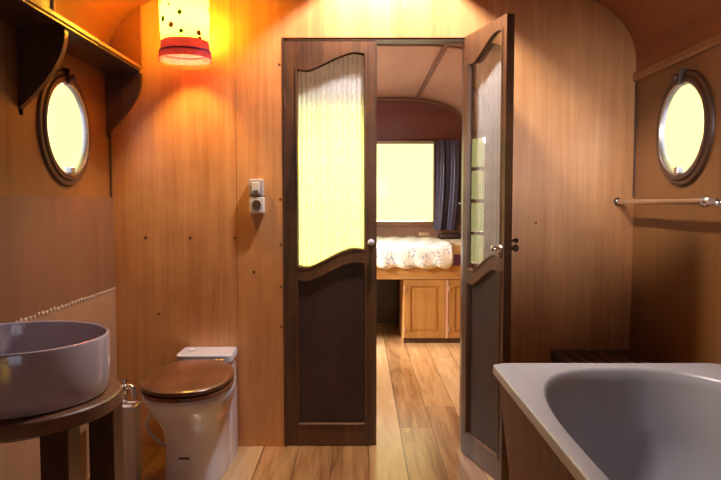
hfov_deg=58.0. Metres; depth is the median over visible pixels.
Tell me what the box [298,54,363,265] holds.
lace curtain
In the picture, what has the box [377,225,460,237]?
panelling
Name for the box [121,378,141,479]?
toilet brush holder
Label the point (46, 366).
basin
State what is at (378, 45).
rib
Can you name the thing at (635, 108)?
strip
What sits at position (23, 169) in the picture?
wall
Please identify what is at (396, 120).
wall
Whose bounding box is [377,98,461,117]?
rib
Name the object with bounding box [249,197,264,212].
power socket
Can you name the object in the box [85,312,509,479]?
floor
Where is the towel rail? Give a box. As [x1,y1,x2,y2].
[613,196,720,206]
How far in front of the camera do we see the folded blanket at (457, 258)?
5.35 m
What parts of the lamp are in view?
lamp shade, hem cord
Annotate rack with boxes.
[551,350,649,362]
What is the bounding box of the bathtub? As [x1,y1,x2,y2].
[493,363,720,479]
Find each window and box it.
[36,68,90,185]
[377,141,434,226]
[656,68,714,185]
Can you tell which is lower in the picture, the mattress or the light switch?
the mattress
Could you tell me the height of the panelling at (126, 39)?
0.318 m
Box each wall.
[0,21,109,196]
[111,0,635,445]
[377,98,461,311]
[630,45,720,363]
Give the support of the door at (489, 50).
in the wall at (194, 267)
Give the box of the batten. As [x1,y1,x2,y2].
[415,44,449,99]
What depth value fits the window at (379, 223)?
6.87 m
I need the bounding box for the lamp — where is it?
[158,0,211,69]
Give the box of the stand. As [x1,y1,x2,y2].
[0,376,123,479]
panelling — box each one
[0,195,114,322]
[0,288,116,479]
[109,5,142,69]
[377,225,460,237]
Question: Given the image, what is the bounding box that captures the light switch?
[249,179,263,195]
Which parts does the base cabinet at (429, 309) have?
cupboard door, raised panel, cupboard door, raised panel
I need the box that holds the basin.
[0,321,109,419]
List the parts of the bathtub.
panel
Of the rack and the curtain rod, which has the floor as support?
the rack
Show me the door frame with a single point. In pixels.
(379, 40)
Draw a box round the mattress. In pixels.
[439,238,460,264]
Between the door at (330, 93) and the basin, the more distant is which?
the door at (330, 93)
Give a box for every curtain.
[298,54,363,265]
[433,140,460,229]
[475,35,513,267]
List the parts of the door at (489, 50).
panel moulding, panel, knob, knob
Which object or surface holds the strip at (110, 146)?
attached to the wall at (23, 169)
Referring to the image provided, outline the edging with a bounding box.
[16,287,115,321]
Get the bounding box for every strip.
[109,132,112,196]
[632,82,636,196]
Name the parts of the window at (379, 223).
sill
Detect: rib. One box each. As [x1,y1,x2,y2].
[377,44,462,49]
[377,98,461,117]
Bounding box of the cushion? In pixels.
[437,232,460,238]
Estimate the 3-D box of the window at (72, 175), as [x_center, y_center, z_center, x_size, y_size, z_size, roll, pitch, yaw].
[-1.144,-0.443,2.562,0.058,0.461,0.452,0,3,0]
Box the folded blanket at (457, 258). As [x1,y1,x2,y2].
[454,255,460,264]
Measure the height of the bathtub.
0.596 m
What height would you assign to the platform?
0.647 m
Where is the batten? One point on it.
(445, 46)
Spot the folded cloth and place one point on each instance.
(420, 233)
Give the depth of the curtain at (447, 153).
6.81 m
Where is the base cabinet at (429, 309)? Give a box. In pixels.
[399,279,460,342]
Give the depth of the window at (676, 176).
2.50 m
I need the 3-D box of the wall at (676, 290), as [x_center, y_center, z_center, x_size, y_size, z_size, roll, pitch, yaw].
[1.282,0.065,2.813,0.014,1.866,8.310,0,3,0]
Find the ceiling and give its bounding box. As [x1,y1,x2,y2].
[0,0,720,114]
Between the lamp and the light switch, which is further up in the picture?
the lamp
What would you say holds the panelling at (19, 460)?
attached to the wall at (23, 169)
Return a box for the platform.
[377,265,460,322]
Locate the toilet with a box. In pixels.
[140,347,237,479]
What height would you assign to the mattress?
0.146 m
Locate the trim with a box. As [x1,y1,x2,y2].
[633,31,720,81]
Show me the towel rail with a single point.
(708, 201)
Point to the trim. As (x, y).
(708, 43)
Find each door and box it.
[283,41,376,444]
[461,13,518,479]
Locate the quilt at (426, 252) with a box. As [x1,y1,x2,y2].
[377,236,453,268]
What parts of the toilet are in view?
seat, lid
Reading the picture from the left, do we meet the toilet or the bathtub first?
the toilet
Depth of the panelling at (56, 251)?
2.44 m
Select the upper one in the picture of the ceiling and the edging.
the ceiling
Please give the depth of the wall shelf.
2.21 m
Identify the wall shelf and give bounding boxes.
[0,0,142,137]
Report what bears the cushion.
on the mattress
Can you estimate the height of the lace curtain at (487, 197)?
1.050 m
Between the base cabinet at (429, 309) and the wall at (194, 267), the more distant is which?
the base cabinet at (429, 309)
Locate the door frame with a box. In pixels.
[282,37,464,445]
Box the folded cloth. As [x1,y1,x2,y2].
[419,232,428,235]
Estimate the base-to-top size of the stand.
0.658 m
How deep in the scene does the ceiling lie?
2.88 m
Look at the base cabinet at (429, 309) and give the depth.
5.38 m
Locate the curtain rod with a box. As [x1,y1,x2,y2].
[431,139,461,140]
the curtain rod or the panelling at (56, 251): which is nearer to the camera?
the panelling at (56, 251)
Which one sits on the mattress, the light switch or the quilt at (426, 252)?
the quilt at (426, 252)
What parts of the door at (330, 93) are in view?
panel moulding, panel, knob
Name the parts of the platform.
rail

